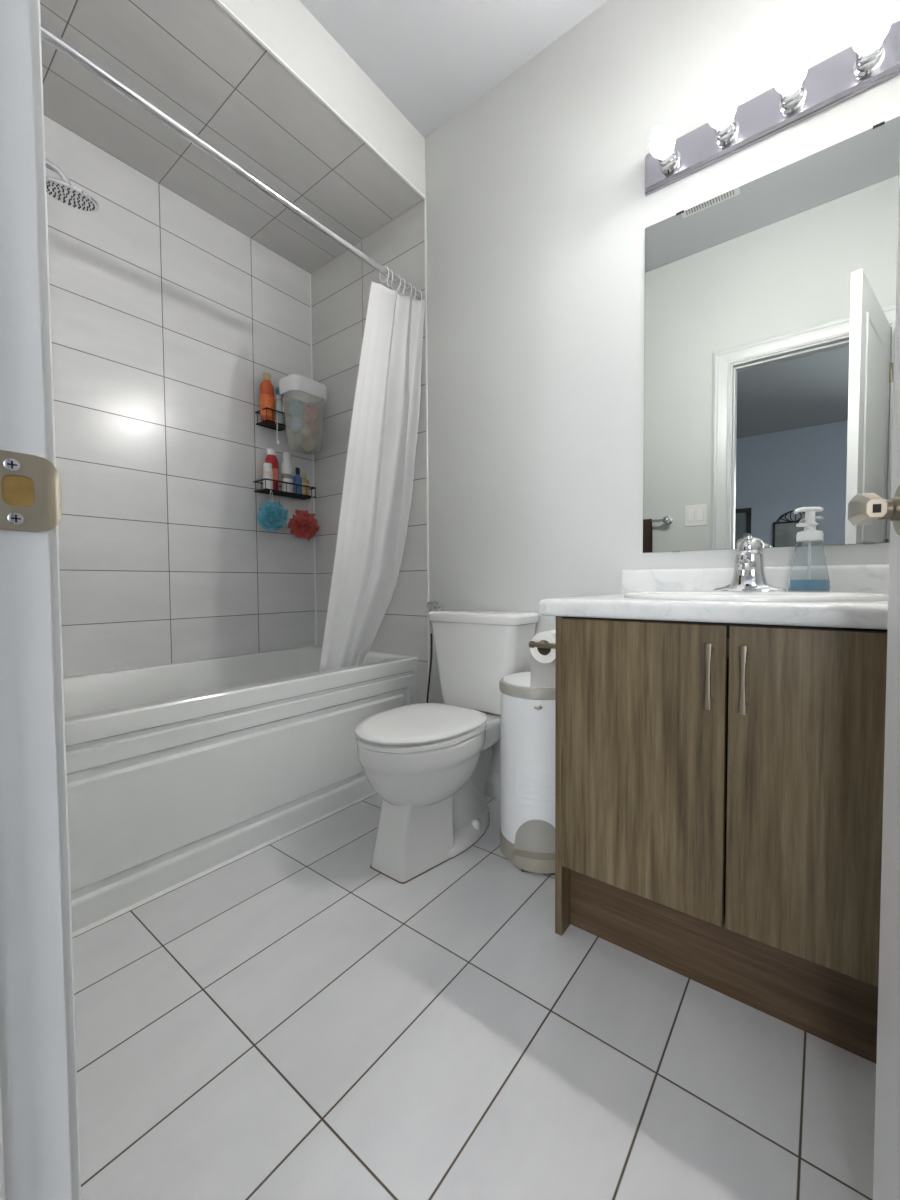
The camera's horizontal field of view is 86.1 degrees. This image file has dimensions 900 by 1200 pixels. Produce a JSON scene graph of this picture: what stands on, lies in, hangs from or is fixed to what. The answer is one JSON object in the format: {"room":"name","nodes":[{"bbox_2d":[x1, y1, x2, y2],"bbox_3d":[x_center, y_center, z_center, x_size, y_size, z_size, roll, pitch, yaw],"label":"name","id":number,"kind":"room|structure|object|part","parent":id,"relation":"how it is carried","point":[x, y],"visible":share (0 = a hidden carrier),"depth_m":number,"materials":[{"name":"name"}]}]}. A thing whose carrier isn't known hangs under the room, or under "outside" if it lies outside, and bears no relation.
{"room":"bathroom","nodes":[
{"label":"bathroom","id":0,"kind":"room"},
{"bbox_2d":[44,115,315,676],"bbox_3d":[-1.264,-0.588,2.049,0.100,2.790,1.760,1,3,38],"label":"wall","id":1,"kind":"structure","parent":0,"point":[168,320],"depth_m":2.04,"materials":[{"name":"tile"}]},
{"bbox_2d":[255,407,290,430],"bbox_3d":[-0.872,-0.891,2.378,0.103,0.064,0.138,1,3,38],"label":"shower shelf","id":2,"kind":"object","parent":1,"relation":"attached to","point":[266,408],"visible":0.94,"depth_m":2.36,"materials":[{"name":"black metal"}]},
{"bbox_2d":[260,372,274,424],"bbox_3d":[-0.890,-0.983,2.346,0.055,0.235,0.074,1,2,32],"label":"shampoo bottle","id":3,"kind":"object","parent":2,"relation":"on","point":[267,399],"visible":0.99,"depth_m":2.32,"materials":[{"name":"orange plastic"}]},
{"bbox_2d":[275,395,283,426],"bbox_3d":[-0.850,-0.943,2.399,0.039,0.150,0.052,1,2,32],"label":"lotion bottle","id":4,"kind":"object","parent":2,"relation":"on","point":[278,403],"visible":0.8,"depth_m":2.38,"materials":[{"name":"white plastic"}]},
{"bbox_2d":[279,374,326,410],"bbox_3d":[-0.721,-0.900,2.374,0.159,0.326,0.218,1,3,38],"label":"bin","id":5,"kind":"object","parent":2,"relation":"attached to","point":[305,390],"visible":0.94,"depth_m":2.34,"materials":[{"name":"grey plastic"}]},
{"bbox_2d":[289,399,303,416],"bbox_3d":[-0.746,-0.924,2.338,0.062,0.079,0.068,1,3,38],"label":"toy","id":6,"kind":"object","parent":5,"relation":"in","point":[296,409],"visible":0.98,"depth_m":2.31,"materials":[{"name":"blue plastic"}]},
{"bbox_2d":[290,417,304,432],"bbox_3d":[-0.742,-0.851,2.341,0.061,0.077,0.064,0,2,9],"label":"toy","id":7,"kind":"object","parent":5,"relation":"in","point":[297,423],"visible":1,"depth_m":2.32,"materials":[{"name":"blue plastic"}]},
{"bbox_2d":[299,424,310,436],"bbox_3d":[-0.718,-0.833,2.375,0.064,0.072,0.062,-1,2,-24],"label":"toy","id":8,"kind":"object","parent":5,"relation":"in","point":[305,431],"visible":0.63,"depth_m":2.35,"materials":[{"name":"beige plastic"}]},
{"bbox_2d":[301,436,314,450],"bbox_3d":[-0.706,-0.779,2.392,0.062,0.073,0.063,0,2,9],"label":"toy","id":9,"kind":"object","parent":5,"relation":"in","point":[308,444],"visible":0.87,"depth_m":2.37,"materials":[{"name":"yellow plastic"}]},
{"bbox_2d":[304,404,317,420],"bbox_3d":[-0.692,-0.926,2.397,0.063,0.080,0.060,-2,2,-30],"label":"toy","id":10,"kind":"object","parent":5,"relation":"in","point":[310,413],"visible":0.98,"depth_m":2.37,"materials":[{"name":"pink plastic"}]},
{"bbox_2d":[307,420,318,434],"bbox_3d":[-0.687,-0.859,2.403,0.063,0.072,0.067,1,3,38],"label":"toy","id":11,"kind":"object","parent":5,"relation":"in","point":[313,425],"visible":0.77,"depth_m":2.38,"materials":[{"name":"plastic"}]},
{"bbox_2d":[253,478,315,499],"bbox_3d":[-0.831,-0.558,2.435,0.108,0.054,0.292,1,3,38],"label":"shower shelf","id":12,"kind":"object","parent":1,"relation":"attached to","point":[276,492],"visible":0.94,"depth_m":2.41,"materials":[{"name":"black metal"}]},
{"bbox_2d":[263,463,272,488],"bbox_3d":[-0.881,-0.597,2.331,0.037,0.125,0.050,1,2,32],"label":"tube","id":13,"kind":"object","parent":12,"relation":"on","point":[267,469],"visible":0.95,"depth_m":2.31,"materials":[{"name":"white plastic"}]},
{"bbox_2d":[265,449,278,489],"bbox_3d":[-0.880,-0.639,2.379,0.052,0.205,0.070,1,2,32],"label":"bottle","id":14,"kind":"object","parent":12,"relation":"on","point":[271,457],"visible":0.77,"depth_m":2.36,"materials":[{"name":"red plastic"}]},
{"bbox_2d":[256,490,287,530],"bbox_3d":[-0.853,-0.429,2.308,0.148,0.195,0.146,1,3,38],"label":"loofah","id":15,"kind":"object","parent":12,"relation":"hanging from","point":[271,516],"visible":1,"depth_m":2.28,"materials":[{"name":"teal plastic"}]},
{"bbox_3d":[-0.870,-0.559,2.466,0.006,0.053,0.284,1,3,38],"label":"rail","id":16,"kind":"part","parent":12,"relation":"part of","materials":[{"name":"black metal"}]},
{"bbox_2d":[281,452,292,492],"bbox_3d":[-0.824,-0.642,2.440,0.048,0.205,0.064,1,2,32],"label":"wash bottle","id":17,"kind":"object","parent":12,"relation":"on","point":[286,466],"visible":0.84,"depth_m":2.42,"materials":[{"name":"white plastic"}]},
{"bbox_2d":[294,467,301,493],"bbox_3d":[-0.784,-0.611,2.483,0.033,0.140,0.044,1,2,32],"label":"bottle","id":18,"kind":"object","parent":12,"relation":"on","point":[297,478],"visible":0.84,"depth_m":2.47,"materials":[{"name":"blue plastic"}]},
{"bbox_2d":[288,497,319,540],"bbox_3d":[-0.744,-0.421,2.444,0.149,0.239,0.141,0,2,13],"label":"loofah","id":19,"kind":"object","parent":12,"relation":"hanging from","point":[303,524],"visible":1,"depth_m":2.41,"materials":[{"name":"red plastic"}]},
{"bbox_2d":[302,474,309,494],"bbox_3d":[-0.762,-0.600,2.520,0.043,0.115,0.058,1,2,32],"label":"oil bottle","id":20,"kind":"object","parent":12,"relation":"on","point":[305,481],"visible":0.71,"depth_m":2.50,"materials":[{"name":"yellow plastic"}]},
{"bbox_2d":[40,0,424,272],"bbox_3d":[-0.903,-1.850,1.730,0.818,0.250,1.540,1,3,38],"label":"ceiling soffit","id":21,"kind":"structure","parent":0,"point":[191,59],"depth_m":1.73,"materials":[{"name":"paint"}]},
{"bbox_2d":[214,0,424,198],"bbox_3d":[-0.583,-1.718,1.482,0.009,0.007,1.536,1,3,38],"label":"trim","id":22,"kind":"structure","parent":21,"relation":"attached to","point":[218,2],"depth_m":1.62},
{"bbox_2d":[310,199,423,273],"bbox_3d":[-0.433,-1.748,2.341,0.812,0.004,0.004,1,3,38],"label":"trim","id":23,"kind":"structure","parent":21,"relation":"attached to","point":[422,199],"depth_m":2.29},
{"bbox_2d":[275,387,279,394],"bbox_3d":[-0.847,-1.035,2.394,0.047,0.051,0.051,1,3,38],"label":"cap","id":24,"kind":"object","parent":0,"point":[277,392],"visible":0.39,"depth_m":2.38,"materials":[{"name":"teal plastic"}]},
{"bbox_2d":[299,0,607,137],"bbox_3d":[-0.224,-1.990,1.181,2.760,0.060,1.760,1,3,38],"label":"ceiling","id":25,"kind":"structure","parent":0,"point":[432,59],"depth_m":1.70,"materials":[{"name":"paint"}]},
{"bbox_2d":[72,794,875,1199],"bbox_3d":[-0.200,0.858,1.289,2.760,0.060,1.740,1,3,38],"label":"floor","id":26,"kind":"structure","parent":0,"point":[292,1019],"depth_m":0.89,"materials":[{"name":"tile"}]},
{"bbox_2d":[63,645,417,937],"bbox_3d":[-0.911,0.546,1.832,0.759,0.535,1.537,1,3,38],"label":"bathtub","id":27,"kind":"object","parent":26,"relation":"on","point":[178,772],"visible":0.64,"depth_m":1.52,"materials":[{"name":"white plastic"}]},
{"bbox_2d":[355,609,538,883],"bbox_3d":[-0.026,0.432,1.665,0.415,0.763,0.691,1,3,38],"label":"toilet","id":28,"kind":"object","parent":26,"relation":"on","point":[428,764],"visible":0.98,"depth_m":1.53,"materials":[{"name":"white ceramic"}]},
{"bbox_3d":[-0.102,0.395,1.563,0.354,0.020,0.441,1,3,38],"label":"seat lid","id":29,"kind":"part","parent":28,"relation":"part of","materials":[{"name":"plastic"}]},
{"bbox_3d":[-0.102,0.419,1.564,0.352,0.019,0.438,1,3,38],"label":"seat","id":30,"kind":"part","parent":28,"relation":"part of","materials":[{"name":"plastic"}]},
{"bbox_3d":[0.124,0.250,1.852,0.392,0.332,0.185,1,3,38],"label":"tank","id":31,"kind":"part","parent":28,"relation":"part of","materials":[{"name":"white ceramic"}]},
{"bbox_3d":[0.122,0.064,1.844,0.415,0.041,0.203,1,3,38],"label":"tank lid","id":32,"kind":"part","parent":28,"relation":"part of","materials":[{"name":"white ceramic"}]},
{"bbox_2d":[499,672,555,874],"bbox_3d":[0.286,0.530,1.554,0.254,0.571,0.285,0,2,11],"label":"pail","id":33,"kind":"object","parent":26,"relation":"on","point":[527,830],"visible":0.65,"depth_m":1.46,"materials":[{"name":"white plastic"}]},
{"bbox_3d":[0.287,0.253,1.560,0.228,0.018,0.228,0,2,11],"label":"lid","id":34,"kind":"part","parent":33,"relation":"part of","materials":[{"name":"white plastic"}]},
{"bbox_2d":[555,616,887,1063],"bbox_3d":[0.753,0.433,1.118,0.860,0.790,0.604,1,3,38],"label":"vanity cabinet","id":35,"kind":"object","parent":26,"relation":"on","point":[719,820],"visible":0.98,"depth_m":0.94,"materials":[{"name":"brown wood"}]},
{"bbox_2d":[529,641,555,648],"bbox_3d":[0.283,0.117,1.289,0.100,0.048,0.149,1,3,38],"label":"paper holder","id":36,"kind":"object","parent":35,"relation":"attached to","point":[532,644],"visible":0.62,"depth_m":1.25,"materials":[{"name":"silver metal"}]},
{"bbox_2d":[530,630,555,688],"bbox_3d":[0.287,0.166,1.350,0.086,0.160,0.104,1,3,38],"label":"toilet roll","id":37,"kind":"object","parent":36,"relation":"hanging from","point":[542,667],"visible":0.53,"depth_m":1.34,"materials":[{"name":"paper"}]},
{"bbox_3d":[0.436,0.425,1.397,0.018,0.790,0.554,1,3,38],"label":"panel","id":38,"kind":"part","parent":35,"relation":"part of","materials":[{"name":"brown wood"}]},
{"bbox_3d":[0.406,0.345,1.053,0.343,0.598,0.018,1,3,38],"label":"cabinet door","id":39,"kind":"part","parent":35,"relation":"part of","materials":[{"name":"brown wood"}]},
{"bbox_3d":[0.504,0.147,0.936,0.012,0.127,0.030,1,3,38],"label":"handle","id":40,"kind":"part","parent":35,"relation":"part of","materials":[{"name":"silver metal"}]},
{"bbox_2d":[539,564,888,629],"bbox_3d":[0.745,-0.024,1.117,0.887,0.120,0.591,1,3,38],"label":"countertop","id":41,"kind":"structure","parent":35,"relation":"on","point":[843,578],"depth_m":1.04,"materials":[{"name":"stone"}]},
{"bbox_2d":[714,533,786,591],"bbox_3d":[0.772,-0.098,1.277,0.168,0.150,0.151,-1,2,-21],"label":"faucet","id":42,"kind":"object","parent":41,"relation":"on","point":[749,574],"visible":0.95,"depth_m":1.26,"materials":[{"name":"silver metal"}]},
{"bbox_3d":[0.759,-0.088,1.235,0.044,0.034,0.124,1,3,38],"label":"spout","id":43,"kind":"part","parent":42,"relation":"part of","materials":[{"name":"silver metal"}]},
{"bbox_3d":[0.790,-0.146,1.274,0.064,0.054,0.102,1,3,38],"label":"lever handle","id":44,"kind":"part","parent":42,"relation":"part of","materials":[{"name":"silver metal"}]},
{"bbox_2d":[624,591,887,659],"bbox_3d":[0.698,0.059,1.146,0.546,0.156,0.437,1,3,38],"label":"sink","id":45,"kind":"object","parent":41,"relation":"in","point":[676,595],"visible":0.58,"depth_m":0.99,"materials":[{"name":"white ceramic"}]},
{"bbox_2d":[788,507,830,591],"bbox_3d":[0.902,-0.127,1.208,0.087,0.212,0.087,0,2,0],"label":"soap dispenser","id":46,"kind":"object","parent":45,"relation":"on","point":[809,572],"visible":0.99,"depth_m":1.19,"materials":[{"name":"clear plastic"}]},
{"bbox_2d":[788,541,830,591],"bbox_3d":[0.902,-0.091,1.209,0.087,0.140,0.087,0,2,0],"label":"bottle","id":47,"kind":"object","parent":46,"relation":"attached to","point":[809,572],"depth_m":1.18,"materials":[{"name":"clear plastic"}]},
{"bbox_3d":[0.550,0.148,0.901,0.012,0.127,0.030,1,3,38],"label":"handle","id":48,"kind":"part","parent":35,"relation":"part of","materials":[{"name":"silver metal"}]},
{"bbox_3d":[0.695,0.351,0.828,0.380,0.598,0.018,1,3,38],"label":"cabinet door","id":49,"kind":"part","parent":35,"relation":"part of","materials":[{"name":"brown wood"}]},
{"bbox_2d":[311,0,899,772],"bbox_3d":[0.335,-0.591,1.854,2.660,2.790,0.100,1,3,38],"label":"wall","id":50,"kind":"structure","parent":0,"point":[538,209],"depth_m":1.75,"materials":[{"name":"paint"}]},
{"bbox_2d":[41,24,424,299],"bbox_3d":[-0.596,-1.304,1.511,0.042,0.042,1.538,1,3,38],"label":"shower rod","id":51,"kind":"object","parent":50,"relation":"attached to","point":[47,35],"visible":0.77,"depth_m":1.36,"materials":[{"name":"silver metal"}]},
{"bbox_2d":[379,266,388,282],"bbox_3d":[-0.265,-1.309,1.935,0.047,0.065,0.005,1,2,26],"label":"curtain ring","id":52,"kind":"object","parent":51,"relation":"hanging from","point":[383,266],"visible":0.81,"depth_m":1.93,"materials":[{"name":"white plastic"}]},
{"bbox_2d":[391,274,400,289],"bbox_3d":[-0.224,-1.311,1.988,0.047,0.065,0.005,0,2,18],"label":"curtain ring","id":53,"kind":"object","parent":51,"relation":"hanging from","point":[395,274],"visible":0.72,"depth_m":1.98,"materials":[{"name":"white plastic"}]},
{"bbox_2d":[398,278,404,294],"bbox_3d":[-0.202,-1.312,2.016,0.005,0.065,0.047,-2,3,-44],"label":"curtain ring","id":54,"kind":"object","parent":51,"relation":"hanging from","point":[402,278],"visible":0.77,"depth_m":2.01,"materials":[{"name":"white plastic"}]},
{"bbox_2d":[310,274,316,644],"bbox_3d":[-0.745,-0.737,2.624,0.005,2.041,0.005,1,3,38],"label":"trim","id":55,"kind":"structure","parent":50,"relation":"attached to","point":[310,274],"depth_m":2.63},
{"bbox_2d":[424,198,429,702],"bbox_3d":[-0.101,-0.473,2.133,0.009,2.540,0.004,1,3,38],"label":"trim","id":56,"kind":"structure","parent":50,"relation":"attached to","point":[425,198],"depth_m":2.12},
{"bbox_2d":[426,601,441,702],"bbox_3d":[-0.055,0.344,2.091,0.113,0.680,0.064,1,3,38],"label":"sprayer","id":57,"kind":"object","parent":50,"relation":"hanging from","point":[433,603],"visible":0.54,"depth_m":2.08,"materials":[{"name":"black rubber"}]},
{"bbox_3d":[-0.075,0.074,2.069,0.056,0.140,0.022,1,3,38],"label":"spray handle","id":58,"kind":"part","parent":57,"relation":"part of","materials":[{"name":"silver metal"}]},
{"bbox_2d":[484,770,500,799],"bbox_3d":[0.253,0.752,1.899,0.877,0.104,0.014,1,3,38],"label":"baseboard","id":59,"kind":"structure","parent":50,"relation":"attached to","point":[492,787],"depth_m":1.95,"materials":[{"name":"paint"}]},
{"bbox_2d":[622,564,888,593],"bbox_3d":[0.924,-0.053,1.338,0.877,0.081,0.021,1,3,38],"label":"backsplash","id":60,"kind":"structure","parent":50,"relation":"attached to","point":[843,578],"depth_m":1.42,"materials":[{"name":"stone"}]},
{"bbox_2d":[643,116,899,552],"bbox_3d":[0.870,-0.665,1.366,0.618,1.039,0.006,1,3,38],"label":"wall mirror","id":61,"kind":"object","parent":50,"relation":"attached to","point":[770,318],"visible":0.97,"depth_m":1.34,"materials":[{"name":"silver glass"}]},
{"bbox_2d":[645,7,899,195],"bbox_3d":[0.820,-1.338,1.290,0.610,0.116,0.144,1,3,38],"label":"vanity light bar","id":62,"kind":"object","parent":50,"relation":"attached to","point":[800,93],"visible":1,"depth_m":1.27,"materials":[{"name":"silver metal"}]},
{"bbox_2d":[650,126,680,173],"bbox_3d":[0.634,-1.331,1.420,0.070,0.070,0.121,1,3,38],"label":"bulb","id":63,"kind":"object","parent":62,"relation":"attached to","point":[666,153],"depth_m":1.41,"materials":[{"name":"white glass"}]},
{"bbox_2d":[708,92,738,145],"bbox_3d":[0.754,-1.329,1.326,0.070,0.070,0.121,1,3,38],"label":"bulb","id":64,"kind":"object","parent":62,"relation":"attached to","point":[723,117],"depth_m":1.32,"materials":[{"name":"white glass"}]},
{"bbox_2d":[774,53,807,113],"bbox_3d":[0.874,-1.326,1.233,0.070,0.070,0.121,1,3,38],"label":"bulb","id":65,"kind":"object","parent":62,"relation":"attached to","point":[791,77],"depth_m":1.22,"materials":[{"name":"white glass"}]},
{"bbox_2d":[852,7,891,76],"bbox_3d":[0.995,-1.323,1.139,0.070,0.070,0.121,1,3,38],"label":"bulb","id":66,"kind":"object","parent":62,"relation":"attached to","point":[872,36],"depth_m":1.14,"materials":[{"name":"white glass"}]},
{"bbox_3d":[-1.406,-0.554,1.120,0.818,2.790,0.120,1,3,38],"label":"wall","id":67,"kind":"structure","parent":0,"visible":0},
{"bbox_2d":[45,158,98,211],"bbox_3d":[-1.262,-1.270,1.349,0.146,0.113,0.462,1,3,38],"label":"shower","id":68,"kind":"object","parent":67,"relation":"attached to","point":[62,190],"visible":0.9,"depth_m":1.46,"materials":[{"name":"silver metal"}]},
{"bbox_3d":[-1.282,-1.279,1.323,0.018,0.056,0.396,1,3,38],"label":"shower arm","id":69,"kind":"part","parent":68,"relation":"part of","materials":[{"name":"silver metal"}]},
{"bbox_3d":[-0.025,-0.525,0.043,0.798,2.790,0.120,1,3,38],"label":"lintel","id":70,"kind":"object","parent":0,"visible":0},
{"bbox_2d":[0,0,80,1199],"bbox_3d":[-0.065,-0.225,0.086,0.851,2.188,0.156,1,3,38],"label":"door frame","id":71,"kind":"structure","parent":70,"relation":"attached to","point":[40,1146],"depth_m":0.34,"materials":[{"name":"paint"}]},
{"bbox_2d":[0,450,61,531],"bbox_3d":[-0.295,-0.074,0.327,0.006,0.053,0.052,1,2,33],"label":"strike plate","id":72,"kind":"object","parent":71,"relation":"attached to","point":[30,485],"visible":1,"depth_m":0.33,"materials":[{"name":"silver metal"}]},
{"bbox_3d":[-0.022,-0.227,0.141,0.851,2.188,0.018,1,3,38],"label":"casing","id":73,"kind":"part","parent":71,"relation":"part of","materials":[{"name":"paint"}]},
{"bbox_2d":[848,167,899,1199],"bbox_3d":[0.379,-0.185,0.245,0.153,2.075,0.693,1,2,26],"label":"door","id":74,"kind":"structure","parent":71,"relation":"attached to","point":[864,508],"depth_m":0.54,"materials":[{"name":"paint"}]},
{"bbox_3d":[0.439,-0.095,0.490,0.051,0.032,0.096,1,2,26],"label":"lever handle","id":75,"kind":"part","parent":74,"relation":"part of","materials":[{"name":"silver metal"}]},
{"label":"curtain ring","id":76,"kind":"object","parent":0,"visible":0},
{"bbox_2d":[319,281,424,671],"bbox_3d":[-0.340,-0.424,2.010,0.248,1.735,0.465,1,3,38],"label":"shower curtain","id":77,"kind":"object","parent":76,"relation":"hanging from","point":[380,461],"visible":0.86,"depth_m":1.98,"materials":[{"name":"fabric"}]}
]}

